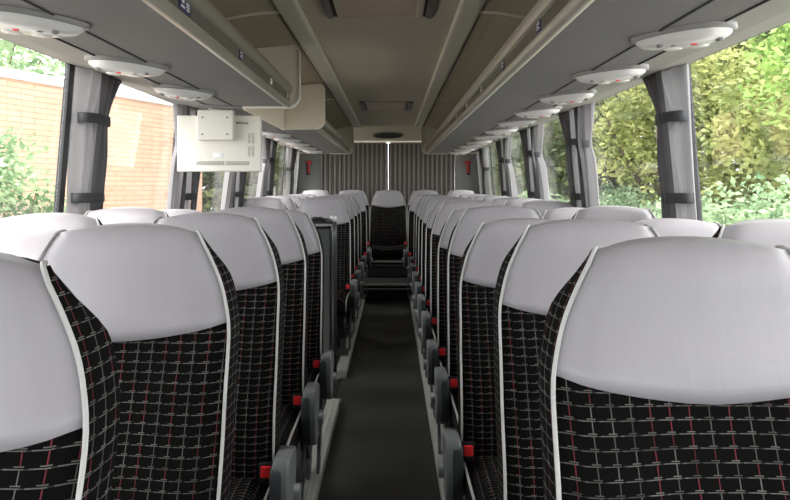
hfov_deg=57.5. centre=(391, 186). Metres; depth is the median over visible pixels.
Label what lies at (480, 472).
seat cushion
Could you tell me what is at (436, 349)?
seat
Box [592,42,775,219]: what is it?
tree
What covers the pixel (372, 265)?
trim
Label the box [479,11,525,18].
trim
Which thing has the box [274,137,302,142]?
light
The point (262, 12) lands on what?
trim
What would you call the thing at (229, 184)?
window curtain
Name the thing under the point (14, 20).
light
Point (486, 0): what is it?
trim
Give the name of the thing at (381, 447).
floor
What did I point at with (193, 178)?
window curtain
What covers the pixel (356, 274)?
seat
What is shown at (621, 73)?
light
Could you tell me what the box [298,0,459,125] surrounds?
ceiling
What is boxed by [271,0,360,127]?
trim
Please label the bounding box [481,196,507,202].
seat
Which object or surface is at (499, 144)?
window curtain
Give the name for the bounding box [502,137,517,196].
window curtain
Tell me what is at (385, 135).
ceiling speaker
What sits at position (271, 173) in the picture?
window curtain
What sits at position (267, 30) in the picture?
ceiling
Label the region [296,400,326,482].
floor
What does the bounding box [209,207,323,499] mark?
seat
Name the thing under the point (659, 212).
bush
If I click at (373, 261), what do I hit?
trim
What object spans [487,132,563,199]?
tree
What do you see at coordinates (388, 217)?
seat
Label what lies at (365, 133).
ceiling
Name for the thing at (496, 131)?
light
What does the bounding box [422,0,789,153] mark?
luggage rack
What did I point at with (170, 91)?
light
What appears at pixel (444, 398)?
seat
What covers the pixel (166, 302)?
seat
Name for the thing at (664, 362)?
seat
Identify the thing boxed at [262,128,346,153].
luggage rack
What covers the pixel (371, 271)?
trim
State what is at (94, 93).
window curtain
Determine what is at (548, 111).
light
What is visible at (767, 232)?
seat
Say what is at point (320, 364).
seat
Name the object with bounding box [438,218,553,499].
seat
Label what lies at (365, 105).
ceiling vent
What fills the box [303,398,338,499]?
trim
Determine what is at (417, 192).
seat
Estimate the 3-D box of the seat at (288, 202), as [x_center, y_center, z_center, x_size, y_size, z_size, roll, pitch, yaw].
[-1.095,0.692,6.449,0.514,1.217,0.769,0,0,0]
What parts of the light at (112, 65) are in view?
lamp plate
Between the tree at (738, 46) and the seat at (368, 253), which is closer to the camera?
the seat at (368, 253)
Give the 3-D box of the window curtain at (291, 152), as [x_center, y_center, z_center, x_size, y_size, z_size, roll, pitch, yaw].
[-1.286,-0.020,9.049,0.169,0.960,0.406,0,0,0]
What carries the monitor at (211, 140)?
hanging from the luggage rack at (306, 121)
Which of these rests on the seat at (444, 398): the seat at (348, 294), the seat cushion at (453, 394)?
the seat cushion at (453, 394)
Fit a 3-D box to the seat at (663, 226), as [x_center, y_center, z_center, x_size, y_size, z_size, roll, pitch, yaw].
[0.988,0.720,2.244,0.514,1.217,0.769,0,0,0]
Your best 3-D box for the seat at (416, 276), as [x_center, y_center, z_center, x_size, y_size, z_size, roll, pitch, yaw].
[0.452,0.692,6.324,0.582,1.217,0.769,0,0,0]
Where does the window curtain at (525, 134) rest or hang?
hanging from the luggage rack at (557, 40)
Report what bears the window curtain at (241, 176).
hanging from the luggage rack at (306, 121)
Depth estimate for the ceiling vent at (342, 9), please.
3.16 m
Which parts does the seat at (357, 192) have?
backrest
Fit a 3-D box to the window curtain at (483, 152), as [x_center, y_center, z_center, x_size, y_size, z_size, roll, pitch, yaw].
[1.179,-0.020,9.049,0.170,0.960,0.406,0,0,0]
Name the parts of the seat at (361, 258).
backrest, armrest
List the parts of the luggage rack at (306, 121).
panel, edge trim, rail, edge trim, panel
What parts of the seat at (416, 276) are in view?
armrest, backrest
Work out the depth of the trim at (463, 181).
10.50 m
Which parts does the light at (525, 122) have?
lamp plate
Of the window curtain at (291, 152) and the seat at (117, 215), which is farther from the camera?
the window curtain at (291, 152)
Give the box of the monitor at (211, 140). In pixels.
[177,108,261,171]
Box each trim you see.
[53,63,74,212]
[172,131,174,154]
[226,11,279,19]
[270,0,352,126]
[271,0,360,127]
[280,146,285,194]
[298,151,321,193]
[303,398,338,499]
[337,299,364,378]
[364,284,409,288]
[367,268,408,275]
[371,261,402,262]
[371,264,402,266]
[410,299,444,499]
[414,0,485,127]
[428,0,486,115]
[455,151,477,193]
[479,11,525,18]
[489,146,494,194]
[689,64,702,220]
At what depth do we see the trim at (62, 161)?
2.91 m
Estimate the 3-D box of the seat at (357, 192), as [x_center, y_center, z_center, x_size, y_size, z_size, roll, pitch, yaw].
[-0.555,0.646,9.679,0.514,1.217,0.769,0,0,0]
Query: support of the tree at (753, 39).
on the ground
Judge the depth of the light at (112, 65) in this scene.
2.48 m
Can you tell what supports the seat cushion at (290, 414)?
on the seat at (301, 416)
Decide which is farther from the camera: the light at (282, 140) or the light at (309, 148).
the light at (309, 148)
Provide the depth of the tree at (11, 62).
16.93 m
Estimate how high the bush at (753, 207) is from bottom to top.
2.768 m
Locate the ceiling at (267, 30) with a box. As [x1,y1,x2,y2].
[208,0,351,128]
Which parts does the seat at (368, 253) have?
backrest, armrest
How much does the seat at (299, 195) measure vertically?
1.217 m
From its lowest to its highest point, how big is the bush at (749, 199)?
3.272 m
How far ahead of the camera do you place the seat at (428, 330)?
4.43 m
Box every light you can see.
[0,4,89,37]
[84,54,168,77]
[151,84,214,99]
[262,130,292,138]
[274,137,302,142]
[285,142,310,146]
[294,146,317,150]
[302,150,323,153]
[448,151,468,154]
[453,148,474,152]
[459,144,482,148]
[465,140,491,145]
[473,134,504,140]
[483,127,518,134]
[496,118,537,127]
[513,106,561,117]
[537,89,596,104]
[572,64,648,84]
[631,20,737,50]
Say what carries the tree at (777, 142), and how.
on the ground
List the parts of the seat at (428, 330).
armrest, backrest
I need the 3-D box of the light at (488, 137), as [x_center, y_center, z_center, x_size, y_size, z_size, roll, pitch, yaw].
[0.825,-0.423,6.125,0.190,0.062,0.287,0,0,-36]
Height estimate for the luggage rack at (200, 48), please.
0.338 m
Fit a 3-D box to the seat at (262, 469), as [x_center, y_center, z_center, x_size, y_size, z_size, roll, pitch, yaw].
[-0.555,0.692,2.004,0.582,1.217,0.769,0,0,0]
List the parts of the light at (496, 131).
lamp plate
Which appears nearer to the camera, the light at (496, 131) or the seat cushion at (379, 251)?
the light at (496, 131)
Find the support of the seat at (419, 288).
on the floor
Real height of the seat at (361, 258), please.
1.217 m
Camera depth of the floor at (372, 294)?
8.60 m
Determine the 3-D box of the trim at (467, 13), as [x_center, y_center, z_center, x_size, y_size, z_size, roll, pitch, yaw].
[0.341,-0.778,3.440,0.112,0.033,11.680,0,0,0]
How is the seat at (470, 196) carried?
on the floor
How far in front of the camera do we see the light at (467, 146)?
7.42 m
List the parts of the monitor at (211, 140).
rating plate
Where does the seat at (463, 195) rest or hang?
on the floor
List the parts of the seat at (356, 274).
backrest, armrest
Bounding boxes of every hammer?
[306,161,311,174]
[465,161,470,174]
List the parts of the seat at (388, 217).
seat frame, backrest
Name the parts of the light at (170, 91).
lamp plate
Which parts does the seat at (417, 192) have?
backrest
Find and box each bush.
[0,125,65,217]
[518,182,647,207]
[599,180,660,216]
[644,197,739,223]
[701,172,789,225]
[722,189,787,221]
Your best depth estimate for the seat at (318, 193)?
9.93 m
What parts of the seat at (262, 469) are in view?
backrest, armrest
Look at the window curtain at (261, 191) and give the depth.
7.14 m
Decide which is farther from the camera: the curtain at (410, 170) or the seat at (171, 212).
the curtain at (410, 170)
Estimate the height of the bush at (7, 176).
3.375 m
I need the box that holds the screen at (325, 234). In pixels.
[311,214,336,371]
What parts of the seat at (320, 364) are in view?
backrest, armrest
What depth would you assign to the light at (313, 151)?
8.42 m
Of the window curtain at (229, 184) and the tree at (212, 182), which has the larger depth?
the tree at (212, 182)
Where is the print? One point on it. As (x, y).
(185, 6)
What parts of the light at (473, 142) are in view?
lamp plate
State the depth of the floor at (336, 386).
5.79 m
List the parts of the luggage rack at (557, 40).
panel, rail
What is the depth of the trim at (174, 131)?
4.40 m
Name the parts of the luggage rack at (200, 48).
rail, edge trim, panel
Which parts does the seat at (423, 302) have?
armrest, backrest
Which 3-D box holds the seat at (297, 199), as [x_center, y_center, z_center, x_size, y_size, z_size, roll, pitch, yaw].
[-1.095,0.692,7.129,0.514,1.217,0.769,0,0,0]
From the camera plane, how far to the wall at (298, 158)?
10.15 m
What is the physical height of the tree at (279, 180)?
6.172 m
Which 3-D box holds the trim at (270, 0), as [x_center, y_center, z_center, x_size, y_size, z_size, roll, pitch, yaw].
[-0.499,-0.766,3.400,0.003,0.004,11.600,0,0,0]
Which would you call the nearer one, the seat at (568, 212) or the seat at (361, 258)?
the seat at (568, 212)
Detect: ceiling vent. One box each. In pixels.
[320,0,437,18]
[359,101,412,110]
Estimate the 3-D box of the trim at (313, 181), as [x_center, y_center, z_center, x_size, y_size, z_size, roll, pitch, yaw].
[-1.218,-0.140,10.535,0.355,1.080,0.370,0,0,0]
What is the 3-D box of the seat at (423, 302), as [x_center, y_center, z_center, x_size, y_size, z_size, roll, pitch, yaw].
[0.452,0.692,4.964,0.582,1.217,0.769,0,0,0]
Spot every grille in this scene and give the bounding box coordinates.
[340,0,417,16]
[369,103,403,109]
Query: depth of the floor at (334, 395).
5.05 m
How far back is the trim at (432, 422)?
4.05 m
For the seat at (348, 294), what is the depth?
5.88 m
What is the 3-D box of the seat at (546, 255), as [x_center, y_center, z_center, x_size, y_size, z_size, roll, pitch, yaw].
[0.472,0.692,1.564,0.582,1.217,0.769,0,0,0]
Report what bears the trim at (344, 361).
attached to the floor at (336, 386)
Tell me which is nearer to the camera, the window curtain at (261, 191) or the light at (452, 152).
the window curtain at (261, 191)
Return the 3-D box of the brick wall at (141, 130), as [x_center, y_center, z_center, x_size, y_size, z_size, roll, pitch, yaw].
[-7.469,0.237,11.866,0.501,4.725,14.506,0,0,19]
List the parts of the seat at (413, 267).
armrest, backrest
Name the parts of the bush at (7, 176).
stem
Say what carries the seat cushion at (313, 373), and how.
on the seat at (320, 364)
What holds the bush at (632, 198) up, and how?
on the ground
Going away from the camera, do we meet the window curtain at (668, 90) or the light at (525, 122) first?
the window curtain at (668, 90)
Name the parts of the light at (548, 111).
lamp plate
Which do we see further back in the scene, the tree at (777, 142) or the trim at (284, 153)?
the tree at (777, 142)
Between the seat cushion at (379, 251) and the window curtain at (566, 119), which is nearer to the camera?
the window curtain at (566, 119)
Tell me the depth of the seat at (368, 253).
8.68 m
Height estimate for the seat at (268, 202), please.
1.217 m
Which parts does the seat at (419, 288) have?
armrest, backrest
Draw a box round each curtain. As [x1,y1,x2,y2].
[66,66,121,214]
[166,103,189,209]
[184,108,200,209]
[220,172,236,209]
[235,172,246,207]
[256,137,270,196]
[267,140,277,195]
[285,147,296,194]
[322,142,387,208]
[388,142,454,214]
[478,147,491,194]
[495,140,506,195]
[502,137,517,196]
[519,128,534,198]
[530,123,549,199]
[558,109,581,207]
[574,102,599,207]
[643,63,696,219]
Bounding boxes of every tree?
[0,38,64,77]
[202,144,290,212]
[274,162,290,194]
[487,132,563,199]
[489,98,652,205]
[592,31,788,180]
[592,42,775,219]
[599,47,783,221]
[694,35,789,203]
[720,31,787,181]
[737,22,789,129]
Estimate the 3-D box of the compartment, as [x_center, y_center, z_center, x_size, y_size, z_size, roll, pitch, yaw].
[0.795,-0.725,3.450,0.900,0.210,11.700,0,0,0]
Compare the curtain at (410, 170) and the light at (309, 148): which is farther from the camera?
the curtain at (410, 170)
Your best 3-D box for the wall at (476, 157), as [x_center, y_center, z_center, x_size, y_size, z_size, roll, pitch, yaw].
[1.262,0.375,4.175,0.165,2.150,13.150,0,0,0]
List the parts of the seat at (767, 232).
backrest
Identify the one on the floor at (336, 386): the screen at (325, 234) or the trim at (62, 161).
the screen at (325, 234)
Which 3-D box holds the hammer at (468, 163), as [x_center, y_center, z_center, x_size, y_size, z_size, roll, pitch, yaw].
[1.100,-0.276,10.445,0.100,0.202,0.037,0,0,40]
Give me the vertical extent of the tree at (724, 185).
8.400 m
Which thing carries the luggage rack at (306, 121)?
attached to the wall at (298, 158)
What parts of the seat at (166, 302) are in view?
backrest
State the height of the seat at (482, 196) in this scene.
1.217 m
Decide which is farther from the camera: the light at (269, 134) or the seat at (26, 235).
the light at (269, 134)
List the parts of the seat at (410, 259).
armrest, backrest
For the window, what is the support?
in the wall at (476, 157)
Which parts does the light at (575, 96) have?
lamp plate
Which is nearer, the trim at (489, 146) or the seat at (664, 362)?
the seat at (664, 362)
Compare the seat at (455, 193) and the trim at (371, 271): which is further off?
the seat at (455, 193)
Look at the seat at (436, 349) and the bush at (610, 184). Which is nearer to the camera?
the seat at (436, 349)
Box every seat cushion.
[230,477,268,499]
[280,404,300,447]
[307,367,319,384]
[331,288,349,318]
[370,244,406,258]
[432,327,436,338]
[439,358,445,367]
[450,391,457,429]
[463,455,497,499]
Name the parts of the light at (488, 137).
lamp plate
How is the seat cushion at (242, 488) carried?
on the seat at (262, 469)
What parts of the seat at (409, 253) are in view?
armrest, backrest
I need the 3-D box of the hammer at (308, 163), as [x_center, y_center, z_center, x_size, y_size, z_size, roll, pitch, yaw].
[-1.210,-0.276,10.445,0.100,0.202,0.037,0,0,-40]
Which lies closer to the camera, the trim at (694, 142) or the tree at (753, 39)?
the trim at (694, 142)
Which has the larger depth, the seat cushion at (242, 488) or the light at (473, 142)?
the light at (473, 142)
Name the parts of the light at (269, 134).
lamp plate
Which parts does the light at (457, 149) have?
lamp plate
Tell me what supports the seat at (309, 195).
on the floor at (336, 386)
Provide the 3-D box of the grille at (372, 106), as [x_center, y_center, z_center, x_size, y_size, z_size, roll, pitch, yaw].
[-0.055,-0.786,6.985,0.340,0.012,0.690,0,0,0]
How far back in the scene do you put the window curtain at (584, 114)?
4.30 m
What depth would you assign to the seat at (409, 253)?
8.69 m
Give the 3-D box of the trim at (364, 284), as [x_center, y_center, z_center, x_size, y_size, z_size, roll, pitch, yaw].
[-0.055,1.188,8.591,0.600,0.067,0.031,0,0,0]
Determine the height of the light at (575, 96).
0.062 m
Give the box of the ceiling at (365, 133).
[342,126,432,141]
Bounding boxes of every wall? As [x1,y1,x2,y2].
[0,37,301,193]
[0,67,201,216]
[474,21,789,193]
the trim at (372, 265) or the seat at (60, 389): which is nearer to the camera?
the seat at (60, 389)
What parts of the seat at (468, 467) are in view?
armrest, backrest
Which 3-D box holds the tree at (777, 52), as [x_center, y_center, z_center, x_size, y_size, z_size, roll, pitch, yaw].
[5.514,-0.708,8.480,3.730,6.627,3.803,0,0,6]
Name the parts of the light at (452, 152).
lamp plate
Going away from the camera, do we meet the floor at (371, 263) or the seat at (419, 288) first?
the seat at (419, 288)
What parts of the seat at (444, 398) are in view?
armrest, backrest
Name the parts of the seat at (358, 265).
backrest, armrest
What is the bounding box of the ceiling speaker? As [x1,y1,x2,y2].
[373,132,402,138]
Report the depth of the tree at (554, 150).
17.92 m
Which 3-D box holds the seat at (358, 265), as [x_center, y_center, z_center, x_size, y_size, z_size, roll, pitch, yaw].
[-0.555,0.692,7.129,0.582,1.217,0.769,0,0,0]
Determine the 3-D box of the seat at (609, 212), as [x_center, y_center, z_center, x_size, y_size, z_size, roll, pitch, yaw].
[0.988,0.692,2.924,0.514,1.217,0.769,0,0,0]
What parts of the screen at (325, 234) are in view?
grab handle, panel, post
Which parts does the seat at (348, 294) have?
backrest, seat frame, armrest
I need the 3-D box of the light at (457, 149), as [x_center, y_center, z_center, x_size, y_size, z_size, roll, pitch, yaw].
[0.825,-0.423,8.165,0.190,0.062,0.287,0,0,-36]
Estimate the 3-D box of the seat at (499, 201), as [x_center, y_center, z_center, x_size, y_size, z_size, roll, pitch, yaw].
[0.988,0.692,5.644,0.514,1.217,0.769,0,0,0]
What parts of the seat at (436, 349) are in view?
armrest, backrest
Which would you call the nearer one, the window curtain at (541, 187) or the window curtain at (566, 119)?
the window curtain at (566, 119)
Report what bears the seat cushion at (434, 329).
on the seat at (428, 330)
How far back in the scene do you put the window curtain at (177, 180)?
4.29 m
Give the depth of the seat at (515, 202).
5.22 m
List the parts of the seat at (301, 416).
backrest, armrest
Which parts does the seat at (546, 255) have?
backrest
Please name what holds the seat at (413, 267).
on the floor
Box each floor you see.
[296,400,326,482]
[317,300,440,499]
[319,393,337,399]
[331,324,340,392]
[364,277,410,299]
[367,263,406,276]
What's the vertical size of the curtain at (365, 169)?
1.338 m
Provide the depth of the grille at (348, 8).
3.16 m
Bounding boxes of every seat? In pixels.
[0,213,102,259]
[0,252,119,499]
[37,223,239,499]
[84,207,168,224]
[152,213,301,499]
[159,209,206,216]
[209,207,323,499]
[241,197,286,208]
[266,196,297,210]
[277,209,336,479]
[278,195,301,205]
[291,194,309,198]
[297,197,359,356]
[300,194,316,197]
[302,190,328,196]
[319,195,365,322]
[320,196,362,337]
[335,194,367,309]
[339,190,369,249]
[344,194,372,298]
[369,190,406,260]
[402,194,432,298]
[407,190,438,245]
[407,194,437,309]
[408,195,446,324]
[410,196,461,340]
[412,197,465,358]
[415,198,479,377]
[418,200,494,418]
[423,207,476,453]
[430,205,542,499]
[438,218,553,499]
[447,190,474,196]
[458,194,477,197]
[466,194,482,198]
[473,195,495,200]
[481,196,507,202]
[491,197,519,204]
[493,219,659,499]
[504,198,540,206]
[520,200,573,215]
[538,236,789,499]
[542,207,583,219]
[572,205,655,222]
[628,218,720,236]
[712,219,789,247]
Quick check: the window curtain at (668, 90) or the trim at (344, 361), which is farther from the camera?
the trim at (344, 361)
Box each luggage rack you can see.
[0,0,300,108]
[150,83,353,153]
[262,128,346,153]
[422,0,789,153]
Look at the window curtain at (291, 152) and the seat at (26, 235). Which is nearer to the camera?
the seat at (26, 235)
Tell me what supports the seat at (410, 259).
on the floor
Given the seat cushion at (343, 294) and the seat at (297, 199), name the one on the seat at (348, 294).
the seat cushion at (343, 294)
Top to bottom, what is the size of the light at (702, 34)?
0.062 m
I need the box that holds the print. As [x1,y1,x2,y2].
[181,0,189,12]
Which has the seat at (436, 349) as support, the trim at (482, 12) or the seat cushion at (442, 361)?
the seat cushion at (442, 361)
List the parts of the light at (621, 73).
lamp plate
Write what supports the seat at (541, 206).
on the floor
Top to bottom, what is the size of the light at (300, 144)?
0.062 m

